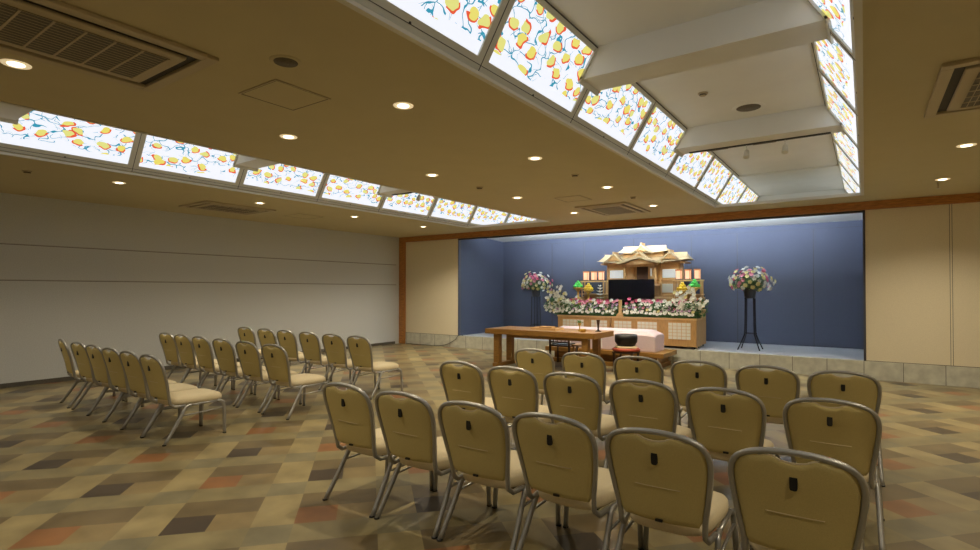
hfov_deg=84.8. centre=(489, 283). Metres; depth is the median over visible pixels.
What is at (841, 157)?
skylight panel
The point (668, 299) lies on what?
base cabinet
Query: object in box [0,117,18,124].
trim
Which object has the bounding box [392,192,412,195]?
track
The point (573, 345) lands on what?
wooden stool
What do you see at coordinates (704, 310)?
base cabinet
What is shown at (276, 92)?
ceiling hatch
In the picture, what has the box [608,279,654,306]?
television
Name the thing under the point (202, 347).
banquet chair
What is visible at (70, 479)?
floor
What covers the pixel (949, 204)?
trim
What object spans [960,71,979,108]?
grille
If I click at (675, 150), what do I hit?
trim
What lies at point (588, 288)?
stand
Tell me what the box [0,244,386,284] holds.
trim
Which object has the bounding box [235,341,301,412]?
banquet chair
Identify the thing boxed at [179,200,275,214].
air conditioner
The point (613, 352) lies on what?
stand
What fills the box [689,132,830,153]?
track
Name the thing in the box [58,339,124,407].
banquet chair
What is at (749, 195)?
skylight panel
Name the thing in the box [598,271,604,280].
paper lantern
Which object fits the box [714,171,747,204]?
skylight panel
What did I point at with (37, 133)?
skylight panel
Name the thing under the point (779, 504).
banquet chair
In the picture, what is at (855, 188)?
skylight panel
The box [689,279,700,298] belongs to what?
stand
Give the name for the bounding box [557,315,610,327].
base cabinet
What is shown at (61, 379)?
baseboard
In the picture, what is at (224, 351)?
banquet chair
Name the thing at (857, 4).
trim
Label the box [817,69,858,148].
skylight panel
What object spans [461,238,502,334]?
wall
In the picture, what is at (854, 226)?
trim
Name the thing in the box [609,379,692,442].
banquet chair
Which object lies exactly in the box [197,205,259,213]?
grille
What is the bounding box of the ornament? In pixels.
[596,285,603,298]
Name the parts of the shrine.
window panel, door, doorway, door, panel, window panel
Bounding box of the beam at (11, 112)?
[0,103,32,119]
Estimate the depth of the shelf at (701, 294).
11.56 m
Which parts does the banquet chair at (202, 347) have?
backrest, leg, frame, leg, seat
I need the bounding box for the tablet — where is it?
[616,300,623,316]
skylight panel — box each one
[0,110,140,170]
[132,134,243,188]
[238,164,326,200]
[317,174,383,210]
[354,0,508,70]
[378,193,435,218]
[428,198,476,225]
[468,206,509,225]
[477,0,597,122]
[505,214,536,222]
[571,82,656,154]
[625,101,686,176]
[666,151,715,191]
[692,155,733,203]
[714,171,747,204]
[738,186,758,202]
[811,34,857,115]
[813,0,855,60]
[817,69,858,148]
[831,132,859,171]
[832,139,860,188]
[837,160,860,192]
[841,177,853,193]
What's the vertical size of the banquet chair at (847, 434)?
0.876 m
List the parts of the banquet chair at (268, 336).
backrest, frame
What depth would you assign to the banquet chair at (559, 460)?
2.79 m
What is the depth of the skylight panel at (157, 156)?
7.37 m
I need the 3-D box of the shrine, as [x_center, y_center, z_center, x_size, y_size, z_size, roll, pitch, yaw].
[3.595,-0.326,12.584,2.160,1.260,0.740,0,-1,35]
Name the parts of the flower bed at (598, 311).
planter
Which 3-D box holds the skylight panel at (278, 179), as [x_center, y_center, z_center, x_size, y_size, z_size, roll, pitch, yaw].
[-3.280,-1.721,8.616,0.378,0.578,1.430,0,-1,35]
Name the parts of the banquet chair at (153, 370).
leg, backrest, frame, leg, seat, leg, rail, leg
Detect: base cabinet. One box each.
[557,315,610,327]
[578,307,705,346]
[583,296,704,307]
[610,316,701,348]
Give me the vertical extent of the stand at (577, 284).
0.429 m
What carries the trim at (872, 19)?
attached to the ceiling at (459, 128)
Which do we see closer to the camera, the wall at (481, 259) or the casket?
the casket
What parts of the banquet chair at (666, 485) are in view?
leg, leg, hand hold trim, backrest, seat, leg, rail, leg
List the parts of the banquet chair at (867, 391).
backrest, frame, leg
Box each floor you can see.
[0,343,979,549]
[461,333,863,359]
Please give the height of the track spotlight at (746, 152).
0.177 m
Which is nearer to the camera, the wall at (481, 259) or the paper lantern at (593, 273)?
the paper lantern at (593, 273)
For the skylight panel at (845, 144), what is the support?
attached to the ceiling at (787, 79)
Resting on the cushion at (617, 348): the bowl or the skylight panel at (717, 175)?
the bowl
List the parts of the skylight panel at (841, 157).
glass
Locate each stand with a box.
[521,271,552,326]
[573,281,582,297]
[583,283,593,300]
[595,320,600,331]
[612,351,639,370]
[676,282,687,294]
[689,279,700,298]
[728,266,775,350]
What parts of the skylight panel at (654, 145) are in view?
glass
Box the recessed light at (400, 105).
[393,102,412,108]
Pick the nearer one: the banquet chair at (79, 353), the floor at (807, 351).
the banquet chair at (79, 353)
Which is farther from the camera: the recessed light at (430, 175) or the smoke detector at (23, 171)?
the recessed light at (430, 175)
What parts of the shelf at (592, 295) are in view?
post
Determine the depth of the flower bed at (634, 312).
11.29 m
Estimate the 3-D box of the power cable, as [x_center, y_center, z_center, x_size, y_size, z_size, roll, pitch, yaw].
[-1.533,1.513,14.586,1.955,0.337,0.106,0,-1,35]
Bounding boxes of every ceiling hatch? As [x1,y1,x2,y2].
[238,79,330,110]
[554,195,591,201]
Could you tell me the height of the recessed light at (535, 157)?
0.010 m
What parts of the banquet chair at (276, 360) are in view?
leg, backrest, frame, leg, seat, leg, rail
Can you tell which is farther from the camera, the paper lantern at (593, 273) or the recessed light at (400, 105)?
the paper lantern at (593, 273)
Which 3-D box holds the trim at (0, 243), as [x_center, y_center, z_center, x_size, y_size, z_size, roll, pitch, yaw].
[-6.601,-0.328,9.498,0.005,0.573,13.800,0,-1,35]
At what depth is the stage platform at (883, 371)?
9.63 m
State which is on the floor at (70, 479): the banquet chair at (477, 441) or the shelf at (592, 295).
the banquet chair at (477, 441)
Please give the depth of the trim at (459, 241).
14.12 m
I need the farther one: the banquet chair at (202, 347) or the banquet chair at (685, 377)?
the banquet chair at (202, 347)
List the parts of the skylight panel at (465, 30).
glass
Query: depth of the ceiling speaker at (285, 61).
3.49 m
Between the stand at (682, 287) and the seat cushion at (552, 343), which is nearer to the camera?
the seat cushion at (552, 343)
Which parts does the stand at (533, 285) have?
leg, pot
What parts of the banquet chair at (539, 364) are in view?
backrest, frame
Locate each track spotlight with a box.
[743,145,748,158]
[781,140,787,153]
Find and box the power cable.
[406,335,462,345]
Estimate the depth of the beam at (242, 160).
7.82 m
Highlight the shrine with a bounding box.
[597,243,693,296]
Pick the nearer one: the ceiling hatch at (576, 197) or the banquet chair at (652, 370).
the banquet chair at (652, 370)
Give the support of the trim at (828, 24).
attached to the beam at (765, 26)
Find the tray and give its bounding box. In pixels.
[530,326,563,330]
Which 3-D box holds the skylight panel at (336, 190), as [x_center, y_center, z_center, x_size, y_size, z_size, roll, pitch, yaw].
[-2.461,-1.707,9.788,0.378,0.578,1.430,0,-1,35]
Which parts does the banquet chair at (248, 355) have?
leg, backrest, frame, leg, seat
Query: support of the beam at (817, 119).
attached to the ceiling at (787, 79)
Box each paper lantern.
[583,271,589,280]
[590,271,596,280]
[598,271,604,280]
[675,269,682,279]
[684,269,691,279]
[694,269,700,279]
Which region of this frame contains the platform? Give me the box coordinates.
[545,345,676,366]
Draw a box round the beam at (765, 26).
[583,0,826,90]
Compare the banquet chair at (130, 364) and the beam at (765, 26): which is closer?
the beam at (765, 26)
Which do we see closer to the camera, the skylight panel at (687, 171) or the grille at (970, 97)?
the grille at (970, 97)
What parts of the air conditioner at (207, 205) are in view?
panel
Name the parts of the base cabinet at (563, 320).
paper panel, paper panel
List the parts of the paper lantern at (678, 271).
lamp shade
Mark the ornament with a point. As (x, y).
(598, 285)
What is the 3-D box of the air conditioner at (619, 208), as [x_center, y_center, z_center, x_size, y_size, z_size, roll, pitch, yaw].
[2.275,-1.361,9.871,0.950,0.037,1.300,0,-1,35]
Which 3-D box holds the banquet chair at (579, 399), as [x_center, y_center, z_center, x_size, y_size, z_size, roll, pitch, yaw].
[0.800,1.123,4.412,0.531,0.876,0.688,0,-1,35]
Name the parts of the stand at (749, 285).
leg, leg, pot, leg, leg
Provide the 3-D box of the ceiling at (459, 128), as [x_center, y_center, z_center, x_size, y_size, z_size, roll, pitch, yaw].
[-0.725,-1.453,5.484,14.450,0.040,14.130,0,-1,35]
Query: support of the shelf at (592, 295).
on the base cabinet at (704, 310)
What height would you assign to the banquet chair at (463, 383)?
0.876 m
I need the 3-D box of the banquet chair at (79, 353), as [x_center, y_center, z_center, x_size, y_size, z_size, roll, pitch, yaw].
[-4.894,1.153,6.865,0.531,0.876,0.688,0,-1,35]
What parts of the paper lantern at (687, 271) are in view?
lamp shade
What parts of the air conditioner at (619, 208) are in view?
panel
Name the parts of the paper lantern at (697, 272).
lamp shade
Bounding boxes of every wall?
[0,193,398,383]
[406,202,979,366]
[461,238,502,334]
[503,220,863,348]
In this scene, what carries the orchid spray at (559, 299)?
in the flower bed at (598, 311)
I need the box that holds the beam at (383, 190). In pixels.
[379,186,408,195]
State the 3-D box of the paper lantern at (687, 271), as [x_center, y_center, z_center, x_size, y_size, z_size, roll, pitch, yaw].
[4.289,-0.202,11.622,0.130,0.228,0.120,0,-1,35]
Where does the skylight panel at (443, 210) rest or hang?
attached to the ceiling
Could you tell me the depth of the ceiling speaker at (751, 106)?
6.13 m
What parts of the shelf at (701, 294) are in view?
post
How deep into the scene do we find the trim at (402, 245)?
15.17 m
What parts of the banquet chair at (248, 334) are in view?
backrest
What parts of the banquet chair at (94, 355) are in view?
backrest, leg, frame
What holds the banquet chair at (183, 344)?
on the floor at (70, 479)
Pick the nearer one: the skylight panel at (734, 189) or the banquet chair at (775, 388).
the banquet chair at (775, 388)
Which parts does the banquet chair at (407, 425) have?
leg, hand hold trim, backrest, frame, seat, leg, leg, leg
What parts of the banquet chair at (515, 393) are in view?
backrest, frame, seat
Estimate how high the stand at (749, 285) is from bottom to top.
1.680 m
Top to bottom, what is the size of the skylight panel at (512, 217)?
0.578 m
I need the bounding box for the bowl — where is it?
[615,334,637,346]
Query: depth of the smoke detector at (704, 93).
5.69 m
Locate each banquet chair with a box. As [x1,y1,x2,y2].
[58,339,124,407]
[71,342,127,409]
[85,344,161,415]
[101,347,176,422]
[119,351,199,436]
[139,354,225,445]
[159,332,214,382]
[174,334,232,388]
[192,336,252,393]
[212,338,275,405]
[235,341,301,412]
[237,327,263,363]
[257,328,306,372]
[261,344,326,419]
[277,330,327,379]
[299,332,351,389]
[322,333,375,390]
[322,382,433,517]
[347,335,402,399]
[374,390,491,539]
[437,400,561,549]
[439,361,508,422]
[487,366,551,426]
[512,412,642,549]
[514,348,554,404]
[543,372,616,468]
[561,352,611,434]
[605,427,738,549]
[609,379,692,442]
[613,356,680,425]
[670,360,727,427]
[685,387,779,461]
[727,447,869,549]
[735,365,799,423]
[783,397,885,549]
[807,370,885,486]
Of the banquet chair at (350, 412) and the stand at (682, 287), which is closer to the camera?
the banquet chair at (350, 412)
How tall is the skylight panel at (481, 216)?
0.578 m
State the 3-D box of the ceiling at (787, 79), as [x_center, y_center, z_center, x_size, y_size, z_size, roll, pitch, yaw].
[2.053,-1.790,4.901,2.325,0.620,16.050,0,-1,35]
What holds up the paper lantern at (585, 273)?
on the shelf at (592, 295)
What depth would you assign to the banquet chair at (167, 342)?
8.13 m
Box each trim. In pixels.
[0,101,549,227]
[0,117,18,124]
[0,243,395,284]
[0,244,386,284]
[233,154,258,171]
[336,0,863,207]
[376,185,391,197]
[399,193,979,242]
[399,242,405,343]
[406,204,979,367]
[458,239,460,335]
[459,210,862,239]
[503,226,858,342]
[578,0,833,95]
[673,106,844,156]
[700,354,903,381]
[863,210,865,360]
[867,0,873,200]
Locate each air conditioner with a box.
[0,0,218,92]
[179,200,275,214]
[575,202,650,215]
[924,57,979,118]
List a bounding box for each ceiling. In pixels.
[0,0,979,237]
[488,213,862,241]
[547,0,846,200]
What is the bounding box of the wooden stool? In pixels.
[572,344,580,355]
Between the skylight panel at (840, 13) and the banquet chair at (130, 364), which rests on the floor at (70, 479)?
the banquet chair at (130, 364)
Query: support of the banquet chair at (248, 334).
on the floor at (70, 479)
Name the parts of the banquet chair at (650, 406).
backrest, seat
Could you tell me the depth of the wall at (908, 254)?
8.75 m
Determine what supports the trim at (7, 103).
attached to the ceiling at (459, 128)
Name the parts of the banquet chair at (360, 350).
leg, backrest, frame, leg, seat, leg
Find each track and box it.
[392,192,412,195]
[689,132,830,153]
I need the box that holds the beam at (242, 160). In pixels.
[236,155,278,168]
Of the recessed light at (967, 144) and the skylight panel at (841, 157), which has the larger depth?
the skylight panel at (841, 157)
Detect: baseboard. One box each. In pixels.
[0,341,394,388]
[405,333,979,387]
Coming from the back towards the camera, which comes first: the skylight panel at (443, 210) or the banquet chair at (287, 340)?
the skylight panel at (443, 210)
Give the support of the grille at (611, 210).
attached to the air conditioner at (619, 208)
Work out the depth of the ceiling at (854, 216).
12.33 m
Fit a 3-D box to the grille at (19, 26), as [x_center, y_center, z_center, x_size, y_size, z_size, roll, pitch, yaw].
[-2.506,-1.427,3.196,0.535,0.006,0.892,0,-1,35]
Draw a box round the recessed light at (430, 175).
[426,174,437,176]
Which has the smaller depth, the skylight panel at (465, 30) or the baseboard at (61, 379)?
the skylight panel at (465, 30)
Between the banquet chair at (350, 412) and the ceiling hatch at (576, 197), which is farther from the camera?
the ceiling hatch at (576, 197)
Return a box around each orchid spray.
[543,285,577,312]
[662,285,708,317]
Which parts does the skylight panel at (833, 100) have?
glass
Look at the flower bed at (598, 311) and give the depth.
12.14 m
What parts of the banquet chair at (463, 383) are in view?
backrest, frame, seat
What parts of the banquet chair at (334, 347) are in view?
leg, backrest, frame, seat, leg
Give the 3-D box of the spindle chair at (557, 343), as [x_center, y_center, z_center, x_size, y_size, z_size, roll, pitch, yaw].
[1.489,1.283,10.950,0.488,0.703,0.379,-1,-1,38]
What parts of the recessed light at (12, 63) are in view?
bulb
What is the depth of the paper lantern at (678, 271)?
11.69 m
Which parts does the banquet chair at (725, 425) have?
hand hold trim, backrest, frame, seat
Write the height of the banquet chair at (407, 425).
0.876 m
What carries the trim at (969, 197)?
attached to the wall at (908, 254)
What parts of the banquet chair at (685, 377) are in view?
leg, backrest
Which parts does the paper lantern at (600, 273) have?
lamp shade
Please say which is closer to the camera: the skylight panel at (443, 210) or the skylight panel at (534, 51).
the skylight panel at (534, 51)
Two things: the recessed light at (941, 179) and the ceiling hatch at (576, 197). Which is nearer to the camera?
the recessed light at (941, 179)
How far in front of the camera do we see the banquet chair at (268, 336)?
8.95 m
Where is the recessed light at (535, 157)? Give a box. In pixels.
[528,156,541,159]
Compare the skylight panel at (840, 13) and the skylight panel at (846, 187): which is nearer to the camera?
the skylight panel at (840, 13)
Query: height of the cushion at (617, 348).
0.105 m
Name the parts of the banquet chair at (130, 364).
leg, backrest, frame, leg, seat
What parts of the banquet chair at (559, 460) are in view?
leg, hand hold trim, backrest, frame, leg, seat, leg, leg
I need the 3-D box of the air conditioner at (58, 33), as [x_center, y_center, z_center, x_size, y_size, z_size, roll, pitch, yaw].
[-2.506,-1.443,3.197,0.950,0.037,1.300,0,-1,35]
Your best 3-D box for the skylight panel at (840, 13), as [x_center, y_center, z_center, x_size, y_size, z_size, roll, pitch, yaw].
[2.002,-1.788,3.180,0.378,0.578,1.430,0,-1,35]
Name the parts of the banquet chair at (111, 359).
leg, backrest, frame, seat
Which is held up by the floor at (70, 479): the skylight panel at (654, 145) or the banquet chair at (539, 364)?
the banquet chair at (539, 364)
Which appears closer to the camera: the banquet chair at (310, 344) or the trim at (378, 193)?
the banquet chair at (310, 344)
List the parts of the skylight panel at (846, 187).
glass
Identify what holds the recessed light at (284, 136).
in the ceiling at (459, 128)
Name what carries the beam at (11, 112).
attached to the ceiling
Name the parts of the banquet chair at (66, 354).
backrest, leg, frame, leg, seat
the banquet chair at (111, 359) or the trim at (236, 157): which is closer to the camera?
the banquet chair at (111, 359)
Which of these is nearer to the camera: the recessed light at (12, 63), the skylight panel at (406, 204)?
the recessed light at (12, 63)
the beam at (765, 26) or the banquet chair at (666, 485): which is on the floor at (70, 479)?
the banquet chair at (666, 485)
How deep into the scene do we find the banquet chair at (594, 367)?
5.50 m
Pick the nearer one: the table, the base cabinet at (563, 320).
the table
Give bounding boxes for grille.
[0,3,169,78]
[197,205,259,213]
[592,206,635,214]
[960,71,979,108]
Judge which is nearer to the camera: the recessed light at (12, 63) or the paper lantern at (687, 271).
the recessed light at (12, 63)
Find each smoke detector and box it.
[22,170,31,173]
[698,91,707,96]
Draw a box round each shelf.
[580,281,607,305]
[672,280,703,308]
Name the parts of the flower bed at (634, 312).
planter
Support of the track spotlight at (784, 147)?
hanging from the track at (770, 141)
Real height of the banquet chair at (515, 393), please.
0.876 m
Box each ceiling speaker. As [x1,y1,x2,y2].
[269,55,301,67]
[732,102,764,111]
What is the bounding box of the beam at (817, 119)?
[676,105,840,153]
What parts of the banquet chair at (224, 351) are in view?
leg, backrest, frame, leg, seat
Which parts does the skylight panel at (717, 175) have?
glass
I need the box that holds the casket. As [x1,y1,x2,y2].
[555,326,663,352]
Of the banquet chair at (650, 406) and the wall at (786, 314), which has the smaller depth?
the banquet chair at (650, 406)
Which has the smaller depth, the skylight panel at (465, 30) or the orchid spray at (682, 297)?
the skylight panel at (465, 30)
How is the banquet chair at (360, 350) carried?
on the floor at (70, 479)
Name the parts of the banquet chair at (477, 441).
leg, hand hold trim, backrest, frame, seat, leg, leg, leg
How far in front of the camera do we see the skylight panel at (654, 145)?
6.51 m
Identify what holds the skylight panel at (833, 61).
attached to the ceiling at (787, 79)
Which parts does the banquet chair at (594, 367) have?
backrest, frame, seat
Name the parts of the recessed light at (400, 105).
bulb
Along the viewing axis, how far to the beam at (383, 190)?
10.11 m
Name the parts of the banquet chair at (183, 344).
backrest, leg, frame, leg, seat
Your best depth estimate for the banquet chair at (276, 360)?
6.41 m
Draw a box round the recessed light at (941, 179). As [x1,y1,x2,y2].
[935,178,950,180]
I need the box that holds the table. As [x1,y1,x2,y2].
[485,326,613,365]
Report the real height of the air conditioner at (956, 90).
0.037 m
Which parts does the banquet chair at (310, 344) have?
backrest, frame, leg, seat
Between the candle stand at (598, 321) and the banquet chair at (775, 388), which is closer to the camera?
the banquet chair at (775, 388)
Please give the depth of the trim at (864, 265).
9.07 m
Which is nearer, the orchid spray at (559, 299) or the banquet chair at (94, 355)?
the banquet chair at (94, 355)
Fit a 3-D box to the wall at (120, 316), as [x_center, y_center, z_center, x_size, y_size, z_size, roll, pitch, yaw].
[-6.591,0.117,9.596,0.100,3.000,14.180,0,-1,35]
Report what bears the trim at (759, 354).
attached to the wall at (908, 254)
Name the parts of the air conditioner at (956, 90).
panel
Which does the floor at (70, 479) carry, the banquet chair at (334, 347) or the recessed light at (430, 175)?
the banquet chair at (334, 347)
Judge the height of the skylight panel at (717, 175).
0.578 m
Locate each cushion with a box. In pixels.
[552,343,574,344]
[612,345,639,351]
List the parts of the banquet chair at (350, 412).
leg, backrest, frame, seat, leg, leg, leg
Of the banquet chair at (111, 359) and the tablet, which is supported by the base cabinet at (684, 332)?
the tablet
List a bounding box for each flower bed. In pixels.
[553,298,623,315]
[621,297,700,318]
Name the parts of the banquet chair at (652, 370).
backrest, frame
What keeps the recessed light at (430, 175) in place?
in the ceiling at (459, 128)
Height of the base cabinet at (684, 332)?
0.620 m
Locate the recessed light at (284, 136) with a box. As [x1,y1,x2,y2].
[280,134,296,139]
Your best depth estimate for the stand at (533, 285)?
13.56 m
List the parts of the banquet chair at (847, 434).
hand hold trim, backrest, frame, seat, rail, leg, leg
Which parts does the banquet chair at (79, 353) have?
backrest, leg, frame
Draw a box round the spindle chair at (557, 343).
[549,340,576,361]
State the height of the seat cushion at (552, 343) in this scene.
0.030 m
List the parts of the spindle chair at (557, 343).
leg, seat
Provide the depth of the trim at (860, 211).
10.83 m
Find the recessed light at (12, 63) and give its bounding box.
[0,59,31,69]
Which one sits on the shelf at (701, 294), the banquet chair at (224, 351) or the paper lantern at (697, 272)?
the paper lantern at (697, 272)
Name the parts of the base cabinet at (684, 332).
paper panel, paper panel, paper panel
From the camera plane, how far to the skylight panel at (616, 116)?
5.47 m
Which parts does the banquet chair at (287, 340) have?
backrest, frame, seat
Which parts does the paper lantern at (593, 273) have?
lamp shade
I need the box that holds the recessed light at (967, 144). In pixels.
[956,143,976,147]
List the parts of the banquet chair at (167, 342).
backrest, leg, frame, seat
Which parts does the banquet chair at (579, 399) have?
backrest, frame, seat, leg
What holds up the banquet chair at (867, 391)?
on the floor at (70, 479)
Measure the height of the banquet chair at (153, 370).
0.876 m
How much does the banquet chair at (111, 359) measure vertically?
0.876 m
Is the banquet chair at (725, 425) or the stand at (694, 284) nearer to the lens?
the banquet chair at (725, 425)
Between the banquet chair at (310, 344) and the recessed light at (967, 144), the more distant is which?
the banquet chair at (310, 344)
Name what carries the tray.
on the table

